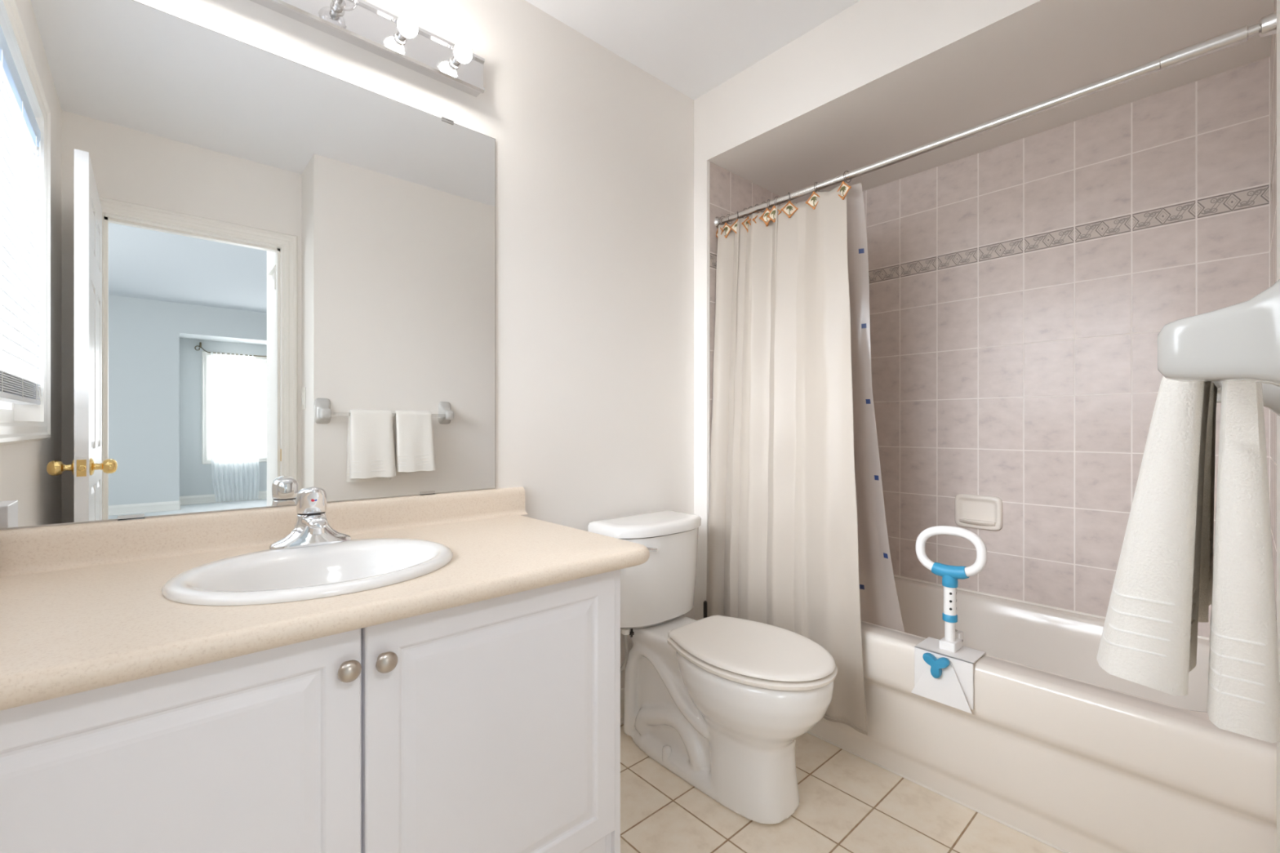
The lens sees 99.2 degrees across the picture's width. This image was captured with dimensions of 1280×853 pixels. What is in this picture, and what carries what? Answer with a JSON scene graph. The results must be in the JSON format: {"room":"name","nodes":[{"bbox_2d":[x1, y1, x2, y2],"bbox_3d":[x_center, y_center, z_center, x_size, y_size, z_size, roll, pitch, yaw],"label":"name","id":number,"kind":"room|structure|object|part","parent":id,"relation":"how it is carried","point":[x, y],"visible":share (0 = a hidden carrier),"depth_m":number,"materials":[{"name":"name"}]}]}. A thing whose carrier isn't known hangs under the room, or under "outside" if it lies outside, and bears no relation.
{"room":"bathroom","nodes":[
{"label":"bathroom","id":0,"kind":"room"},
{"bbox_2d":[0,0,693,688],"bbox_3d":[-0.265,-0.137,1.905,2.961,2.641,0.120,0,0,-42],"label":"wall","id":1,"kind":"structure","parent":0,"point":[594,151],"depth_m":1.85,"materials":[{"name":"white paint"}]},
{"bbox_2d":[0,0,495,528],"bbox_3d":[-0.832,-0.345,1.308,1.050,1.072,0.008,0,0,-42],"label":"mirror","id":2,"kind":"object","parent":1,"relation":"attached to","point":[234,273],"visible":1,"depth_m":1.21,"materials":[{"name":"clear glass"}]},
{"bbox_2d":[0,486,528,577],"bbox_3d":[-0.793,0.232,1.323,1.159,0.082,0.040,0,0,-42],"label":"backsplash","id":3,"kind":"structure","parent":1,"relation":"attached to","point":[31,550],"depth_m":1.19,"materials":[{"name":"laminate"}]},
{"bbox_2d":[249,0,484,97],"bbox_3d":[-0.756,-1.022,1.292,0.842,0.100,0.135,0,0,-42],"label":"vanity light","id":4,"kind":"object","parent":1,"relation":"attached to","point":[363,24],"visible":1,"depth_m":1.41,"materials":[{"name":"white metal"}]},
{"bbox_2d":[329,0,346,15],"bbox_3d":[-0.731,-1.024,1.323,0.032,0.032,0.031,0,0,-42],"label":"socket","id":5,"kind":"object","parent":4,"relation":"attached to","point":[334,10],"depth_m":1.32,"materials":[{"name":"silver metal"}]},
{"bbox_3d":[-0.702,-1.024,1.291,0.062,0.062,0.061,0,0,-42],"label":"bulb","id":6,"kind":"part","parent":4,"relation":"part of","materials":[{"name":"white"}]},
{"bbox_2d":[394,30,407,44],"bbox_3d":[-0.620,-1.024,1.422,0.032,0.032,0.031,0,0,-42],"label":"socket","id":7,"kind":"object","parent":4,"relation":"attached to","point":[399,38],"depth_m":1.42,"materials":[{"name":"silver metal"}]},
{"bbox_3d":[-0.595,-1.024,1.394,0.049,0.049,0.050,0,0,-42],"label":"bulb","id":8,"kind":"part","parent":4,"relation":"part of","materials":[{"name":"white glass"}]},
{"bbox_2d":[448,55,460,68],"bbox_3d":[-0.511,-1.024,1.520,0.032,0.032,0.031,0,0,-42],"label":"socket","id":9,"kind":"object","parent":4,"relation":"attached to","point":[454,63],"depth_m":1.52,"materials":[{"name":"silver metal"}]},
{"bbox_3d":[-0.486,-1.024,1.492,0.049,0.049,0.050,0,0,-42],"label":"bulb","id":10,"kind":"part","parent":4,"relation":"part of","materials":[{"name":"white glass"}]},
{"bbox_2d":[620,687,624,725],"bbox_3d":[-0.096,1.024,1.963,0.880,0.120,0.019,0,0,-42],"label":"baseboard","id":11,"kind":"structure","parent":1,"relation":"attached to","point":[622,691],"depth_m":1.99,"materials":[{"name":"white paint"}]},
{"bbox_2d":[524,0,860,100],"bbox_3d":[0.407,-1.407,1.156,2.921,0.100,2.092,0,0,-42],"label":"ceiling","id":12,"kind":"structure","parent":0,"point":[692,46],"depth_m":1.86,"materials":[{"name":"white paint"}]},
{"bbox_2d":[710,161,793,440],"bbox_3d":[0.577,-0.009,2.533,0.868,2.186,0.071,0,0,-42],"label":"wall","id":13,"kind":"structure","parent":0,"point":[730,193],"depth_m":2.27,"materials":[{"name":"tile"}]},
{"bbox_2d":[693,160,710,620],"bbox_3d":[0.255,0.001,2.242,0.016,2.166,0.072,0,0,-42],"label":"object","id":14,"kind":"structure","parent":13,"relation":"attached to","point":[701,171],"depth_m":2.24,"materials":[{"name":"white paint"}]},
{"bbox_2d":[714,10,1276,227],"bbox_3d":[0.829,-0.845,1.696,0.050,0.050,1.510,0,0,-42],"label":"shower rod","id":15,"kind":"object","parent":13,"relation":"attached to","point":[1267,24],"visible":0.88,"depth_m":1.40,"materials":[{"name":"silver metal"}]},
{"bbox_2d":[715,216,724,237],"bbox_3d":[0.342,-0.813,2.236,0.044,0.102,0.063,0,0,-22],"label":"curtain hook","id":16,"kind":"object","parent":15,"relation":"hanging from","point":[717,233],"visible":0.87,"depth_m":2.23,"materials":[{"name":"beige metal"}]},
{"bbox_2d":[722,213,732,238],"bbox_3d":[0.362,-0.813,2.213,0.044,0.102,0.063,0,0,-42],"label":"curtain hook","id":17,"kind":"object","parent":15,"relation":"hanging from","point":[726,226],"visible":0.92,"depth_m":2.20,"materials":[{"name":"brown wood"}]},
{"bbox_3d":[0.347,-0.793,2.201,0.005,0.063,0.063,0,0,-42],"label":"bamboo frame","id":18,"kind":"part","parent":17,"relation":"part of","materials":[{"name":"orange wood"}]},
{"bbox_3d":[0.349,-0.793,2.202,0.001,0.051,0.051,0,0,-42],"label":"plate","id":19,"kind":"part","parent":17,"relation":"part of","materials":[{"name":"beige"}]},
{"bbox_2d":[729,210,737,233],"bbox_3d":[0.390,-0.813,2.182,0.063,0.102,0.044,0,0,10],"label":"curtain hook","id":20,"kind":"object","parent":15,"relation":"hanging from","point":[733,227],"visible":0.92,"depth_m":2.17,"materials":[{"name":"beige ceramic"}]},
{"bbox_3d":[0.387,-0.793,2.163,0.063,0.063,0.005,0,0,10],"label":"bamboo frame","id":21,"kind":"part","parent":20,"relation":"part of","materials":[{"name":"orange wood"}]},
{"bbox_3d":[0.387,-0.793,2.166,0.051,0.051,0.001,0,0,10],"label":"plate","id":22,"kind":"part","parent":20,"relation":"part of","materials":[{"name":"white ceramic"}]},
{"bbox_2d":[741,208,749,231],"bbox_3d":[0.417,-0.813,2.154,0.063,0.102,0.044,0,0,-26],"label":"curtain hook","id":23,"kind":"object","parent":15,"relation":"hanging from","point":[745,224],"visible":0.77,"depth_m":2.13,"materials":[{"name":"brown ceramic"}]},
{"bbox_3d":[0.425,-0.793,2.137,0.063,0.063,0.005,0,0,-26],"label":"bamboo frame","id":24,"kind":"part","parent":23,"relation":"part of","materials":[{"name":"orange wood"}]},
{"bbox_3d":[0.424,-0.793,2.139,0.051,0.051,0.001,0,0,-26],"label":"plate","id":25,"kind":"part","parent":23,"relation":"part of","materials":[{"name":"white ceramic"}]},
{"bbox_2d":[752,204,759,222],"bbox_3d":[0.453,-0.813,2.114,0.063,0.102,0.044,0,0,-22],"label":"curtain hook","id":26,"kind":"object","parent":15,"relation":"hanging from","point":[754,218],"visible":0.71,"depth_m":2.09,"materials":[{"name":"brown wood"}]},
{"bbox_2d":[760,201,768,226],"bbox_3d":[0.475,-0.813,2.089,0.063,0.102,0.044,0,0,-28],"label":"curtain hook","id":27,"kind":"object","parent":15,"relation":"hanging from","point":[762,216],"visible":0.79,"depth_m":2.07,"materials":[{"name":"brown wood"}]},
{"bbox_2d":[759,199,771,224],"bbox_3d":[0.491,-0.813,2.069,0.063,0.102,0.044,0,0,36],"label":"curtain hook","id":28,"kind":"object","parent":15,"relation":"hanging from","point":[766,220],"visible":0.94,"depth_m":2.06,"materials":[{"name":"brown wood"}]},
{"bbox_3d":[0.480,-0.793,2.054,0.063,0.063,0.005,0,0,36],"label":"bamboo frame","id":29,"kind":"part","parent":28,"relation":"part of","materials":[{"name":"orange wood"}]},
{"bbox_3d":[0.481,-0.793,2.056,0.051,0.051,0.001,0,0,36],"label":"plate","id":30,"kind":"part","parent":28,"relation":"part of","materials":[{"name":"beige"}]},
{"bbox_2d":[766,196,781,222],"bbox_3d":[0.514,-0.813,2.044,0.044,0.102,0.063,0,0,-42],"label":"curtain hook","id":31,"kind":"object","parent":15,"relation":"hanging from","point":[772,213],"visible":0.82,"depth_m":2.03,"materials":[{"name":"brown wood"}]},
{"bbox_3d":[0.502,-0.793,2.033,0.001,0.051,0.051,0,0,-42],"label":"plate","id":32,"kind":"part","parent":31,"relation":"part of","materials":[{"name":"beige"}]},
{"bbox_3d":[0.500,-0.793,2.031,0.005,0.063,0.063,0,0,-42],"label":"bamboo frame","id":33,"kind":"part","parent":31,"relation":"part of","materials":[{"name":"orange wood"}]},
{"bbox_2d":[706,182,867,735],"bbox_3d":[0.517,0.072,1.981,0.118,1.791,0.674,0,0,-42],"label":"shower curtain","id":34,"kind":"object","parent":15,"relation":"hanging from","point":[783,549],"visible":0.82,"depth_m":1.95,"materials":[{"name":"beige fabric"}]},
{"bbox_2d":[780,191,798,217],"bbox_3d":[0.548,-0.813,2.007,0.063,0.102,0.044,0,0,6],"label":"curtain hook","id":35,"kind":"object","parent":15,"relation":"hanging from","point":[789,208],"visible":0.91,"depth_m":1.99,"materials":[{"name":"brown wood"}]},
{"bbox_3d":[0.546,-0.793,1.990,0.051,0.051,0.001,0,0,6],"label":"plate","id":36,"kind":"part","parent":35,"relation":"part of","materials":[{"name":"white ceramic"}]},
{"bbox_3d":[0.546,-0.793,1.988,0.063,0.063,0.005,0,0,6],"label":"bamboo frame","id":37,"kind":"part","parent":35,"relation":"part of","materials":[{"name":"orange wood"}]},
{"bbox_2d":[805,182,819,208],"bbox_3d":[0.623,-0.813,1.922,0.063,0.102,0.044,0,0,44],"label":"curtain hook","id":38,"kind":"object","parent":15,"relation":"hanging from","point":[811,202],"visible":0.88,"depth_m":1.91,"materials":[{"name":"brown wood"}]},
{"bbox_3d":[0.611,-0.793,1.910,0.051,0.051,0.001,0,0,44],"label":"plate","id":39,"kind":"part","parent":38,"relation":"part of","materials":[{"name":"white ceramic"}]},
{"bbox_3d":[0.610,-0.793,1.909,0.063,0.063,0.005,0,0,44],"label":"bamboo frame","id":40,"kind":"part","parent":38,"relation":"part of","materials":[{"name":"orange wood"}]},
{"bbox_2d":[836,170,851,199],"bbox_3d":[0.699,-0.813,1.838,0.044,0.102,0.063,0,0,-30],"label":"curtain hook","id":41,"kind":"object","parent":15,"relation":"hanging from","point":[844,188],"visible":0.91,"depth_m":1.83,"materials":[{"name":"brown wood"}]},
{"bbox_3d":[0.684,-0.793,1.830,0.001,0.051,0.051,0,0,-30],"label":"plate","id":42,"kind":"part","parent":41,"relation":"part of","materials":[{"name":"white ceramic"}]},
{"bbox_3d":[0.682,-0.793,1.829,0.005,0.063,0.063,0,0,-30],"label":"bamboo frame","id":43,"kind":"part","parent":41,"relation":"part of","materials":[{"name":"orange wood"}]},
{"bbox_3d":[0.778,-0.845,1.753,0.025,0.025,1.340,0,0,-42],"label":"rod","id":44,"kind":"part","parent":15,"relation":"part of","materials":[{"name":"silver metal"}]},
{"bbox_2d":[620,724,1063,852],"bbox_3d":[0.407,1.134,1.156,2.921,0.100,2.092,0,0,-42],"label":"floor","id":45,"kind":"structure","parent":0,"point":[849,803],"depth_m":1.50,"materials":[{"name":"tile"}]},
{"bbox_2d":[0,569,620,852],"bbox_3d":[-0.626,0.697,1.074,1.074,0.774,0.624,0,0,-42],"label":"vanity cabinet","id":46,"kind":"object","parent":45,"relation":"on","point":[493,725],"visible":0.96,"depth_m":0.86,"materials":[{"name":"white paint"}]},
{"bbox_3d":[-0.639,0.606,0.694,0.518,0.583,0.019,0,0,-42],"label":"door","id":47,"kind":"part","parent":46,"relation":"part of","materials":[{"name":"white paint"}]},
{"bbox_2d":[0,486,649,711],"bbox_3d":[-0.591,0.250,1.098,1.159,0.118,0.645,0,0,-42],"label":"countertop","id":48,"kind":"structure","parent":46,"relation":"on","point":[83,606],"depth_m":0.98,"materials":[{"name":"laminate"}]},
{"bbox_2d":[161,538,453,605],"bbox_3d":[-0.603,0.331,1.043,0.472,0.150,0.412,0,0,-42],"label":"sink","id":49,"kind":"object","parent":48,"relation":"in","point":[268,576],"visible":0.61,"depth_m":1.06,"materials":[{"name":"white ceramic"}]},
{"bbox_2d":[269,486,351,550],"bbox_3d":[-0.706,0.194,1.178,0.156,0.127,0.101,0,0,-42],"label":"faucet","id":50,"kind":"object","parent":48,"relation":"on","point":[312,527],"visible":1,"depth_m":1.17,"materials":[{"name":"silver metal"}]},
{"bbox_3d":[-0.719,0.159,1.192,0.058,0.057,0.063,0,0,-42],"label":"handle","id":51,"kind":"part","parent":50,"relation":"part of","materials":[{"name":"silver metal"}]},
{"bbox_3d":[-0.696,0.205,1.167,0.048,0.030,0.070,0,0,-42],"label":"spout","id":52,"kind":"part","parent":50,"relation":"part of","materials":[{"name":"silver metal"}]},
{"bbox_3d":[-0.447,0.373,0.835,0.034,0.034,0.028,0,0,-42],"label":"knob","id":53,"kind":"part","parent":46,"relation":"part of","materials":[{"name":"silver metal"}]},
{"bbox_3d":[-0.407,0.376,0.871,0.034,0.034,0.028,0,0,-42],"label":"knob","id":54,"kind":"part","parent":46,"relation":"part of","materials":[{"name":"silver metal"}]},
{"bbox_3d":[-0.251,0.606,1.043,0.514,0.583,0.019,0,0,-42],"label":"door","id":55,"kind":"part","parent":46,"relation":"part of","materials":[{"name":"white paint"}]},
{"bbox_3d":[-0.463,0.989,0.880,1.057,0.190,0.016,0,0,-42],"label":"kick panel","id":56,"kind":"part","parent":46,"relation":"part of","materials":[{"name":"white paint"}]},
{"bbox_3d":[-0.246,0.697,1.442,0.017,0.774,0.586,0,0,-42],"label":"panel","id":57,"kind":"part","parent":46,"relation":"part of","materials":[{"name":"white paint"}]},
{"bbox_2d":[703,600,706,617],"bbox_3d":[0.257,0.885,2.145,0.080,0.397,0.080,0,0,-42],"label":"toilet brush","id":58,"kind":"object","parent":45,"relation":"on","point":[704,602],"visible":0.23,"depth_m":2.14,"materials":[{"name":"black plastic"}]},
{"bbox_2d":[587,510,837,824],"bbox_3d":[0.230,0.704,1.707,0.402,0.760,0.791,0,0,-42],"label":"toilet","id":59,"kind":"object","parent":45,"relation":"on","point":[722,704],"visible":1,"depth_m":1.61,"materials":[{"name":"white ceramic"}]},
{"bbox_2d":[620,628,629,672],"bbox_3d":[-0.124,0.785,1.844,0.194,0.230,0.074,0,0,12],"label":"supply hose","id":60,"kind":"object","parent":59,"relation":"hanging from","point":[625,632],"visible":0.52,"depth_m":1.80,"materials":[{"name":"grey"}]},
{"bbox_3d":[0.042,0.343,1.916,0.402,0.039,0.229,0,0,-42],"label":"tank lid","id":61,"kind":"part","parent":59,"relation":"part of","materials":[{"name":"white ceramic"}]},
{"bbox_3d":[0.014,0.396,1.759,0.090,0.025,0.035,0,0,-8],"label":"flush lever","id":62,"kind":"part","parent":59,"relation":"part of","materials":[{"name":"metal"}]},
{"bbox_3d":[0.039,0.517,1.920,0.394,0.306,0.220,0,0,-42],"label":"tank","id":63,"kind":"part","parent":59,"relation":"part of","materials":[{"name":"white ceramic"}]},
{"bbox_3d":[0.241,0.878,1.695,0.360,0.412,0.736,0,0,-42],"label":"bowl","id":64,"kind":"part","parent":59,"relation":"part of","materials":[{"name":"white ceramic"}]},
{"bbox_3d":[0.330,0.642,1.597,0.358,0.016,0.483,0,0,-42],"label":"lid","id":65,"kind":"part","parent":59,"relation":"part of","materials":[{"name":"white plastic"}]},
{"bbox_3d":[0.330,0.663,1.596,0.368,0.016,0.490,0,0,-42],"label":"seat","id":66,"kind":"part","parent":59,"relation":"part of","materials":[{"name":"white plastic"}]},
{"bbox_2d":[808,576,1276,852],"bbox_3d":[1.065,0.872,1.908,0.736,0.424,1.508,0,0,-42],"label":"bathtub","id":67,"kind":"object","parent":45,"relation":"on","point":[1075,756],"visible":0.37,"depth_m":1.43,"materials":[{"name":"white ceramic"}]},
{"bbox_2d":[911,525,987,714],"bbox_3d":[0.900,0.540,1.591,0.147,0.494,0.192,0,0,-42],"label":"grab bar","id":68,"kind":"object","parent":67,"relation":"attached to","point":[944,668],"visible":1,"depth_m":1.57,"materials":[{"name":"white plastic"}]},
{"bbox_3d":[0.847,0.687,1.556,0.021,0.064,0.070,0,0,-42],"label":"blue knob","id":69,"kind":"part","parent":68,"relation":"part of","materials":[{"name":"blue plastic"}]},
{"bbox_3d":[0.862,0.726,1.557,0.020,0.123,0.160,0,0,-42],"label":"gusset plate","id":70,"kind":"part","parent":68,"relation":"part of","materials":[{"name":"white plastic"}]},
{"bbox_3d":[0.911,0.593,1.601,0.027,0.109,0.027,0,0,-42],"label":"post","id":71,"kind":"part","parent":68,"relation":"part of","materials":[{"name":"white"}]},
{"bbox_3d":[0.911,0.494,1.601,0.033,0.140,0.033,0,0,-42],"label":"post","id":72,"kind":"part","parent":68,"relation":"part of","materials":[{"name":"white plastic"}]},
{"bbox_2d":[861,576,1276,746],"bbox_3d":[1.074,0.833,1.916,0.711,0.346,1.508,0,0,-42],"label":"tub basin","id":73,"kind":"object","parent":67,"relation":"in","point":[1055,648],"depth_m":1.75,"materials":[{"name":"white ceramic"}]},
{"bbox_2d":[806,731,1069,852],"bbox_3d":[0.814,1.083,1.683,0.008,0.008,1.508,0,0,-42],"label":"trim","id":74,"kind":"structure","parent":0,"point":[808,732],"depth_m":1.59,"materials":[{"name":"white"}]},
{"bbox_2d":[693,0,1273,203],"bbox_3d":[1.042,-1.220,1.935,0.776,0.275,1.581,0,0,-42],"label":"wall header","id":75,"kind":"structure","parent":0,"point":[876,80],"depth_m":1.74,"materials":[{"name":"white paint"}]},
{"bbox_2d":[862,57,1270,637],"bbox_3d":[1.384,-0.009,2.195,0.120,2.186,1.510,0,0,-42],"label":"wall","id":76,"kind":"structure","parent":0,"point":[1022,291],"depth_m":1.98,"materials":[{"name":"tile"}]},
{"bbox_2d":[955,493,1002,530],"bbox_3d":[1.321,0.337,2.138,0.049,0.132,0.163,0,0,-42],"label":"soap dish","id":77,"kind":"object","parent":76,"relation":"attached to","point":[971,511],"visible":1,"depth_m":2.14,"materials":[{"name":"white ceramic"}]},
{"bbox_2d":[893,574,1209,639],"bbox_3d":[1.338,0.658,2.153,0.010,0.010,1.508,0,0,-42],"label":"trim","id":78,"kind":"structure","parent":76,"relation":"attached to","point":[895,575],"depth_m":2.05,"materials":[{"name":"white"}]},
{"bbox_2d":[1198,382,1217,622],"bbox_3d":[0.761,0.082,0.741,0.200,0.337,0.129,0,0,-42],"label":"hand towel","id":79,"kind":"object","parent":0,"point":[1207,524],"visible":0.2,"depth_m":0.68,"materials":[{"name":"white fabric"}]},
{"bbox_2d":[1270,0,1279,852],"bbox_3d":[1.341,-0.137,0.870,1.954,2.441,0.417,0,0,-42],"label":"wall","id":80,"kind":"structure","parent":0,"point":[1273,39],"depth_m":1.27,"materials":[{"name":"paint"}]},
{"bbox_2d":[1157,279,1279,416],"bbox_3d":[0.705,-0.078,0.639,0.694,0.128,0.090,0,0,-42],"label":"towel bar","id":81,"kind":"object","parent":80,"relation":"attached to","point":[1241,341],"visible":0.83,"depth_m":0.42,"materials":[{"name":"grey ceramic"}]},
{"bbox_2d":[1096,376,1279,743],"bbox_3d":[0.599,0.100,0.599,0.210,0.373,0.136,0,0,-42],"label":"hand towel","id":82,"kind":"object","parent":81,"relation":"hanging from","point":[1149,635],"visible":0.87,"depth_m":0.53,"materials":[{"name":"white fabric"}]},
{"bbox_3d":[0.936,-0.078,0.847,0.072,0.128,0.090,0,0,-42],"label":"post","id":83,"kind":"part","parent":81,"relation":"part of","materials":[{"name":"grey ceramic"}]},
{"label":"curtain hook","id":84,"kind":"object","parent":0,"visible":0},
{"bbox_2d":[796,182,904,632],"bbox_3d":[0.619,-0.021,2.021,0.085,1.609,0.690,0,0,-42],"label":"liner","id":85,"kind":"object","parent":84,"relation":"hanging from","point":[879,602],"visible":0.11,"depth_m":1.86,"materials":[{"name":"beige plastic"}]}
]}

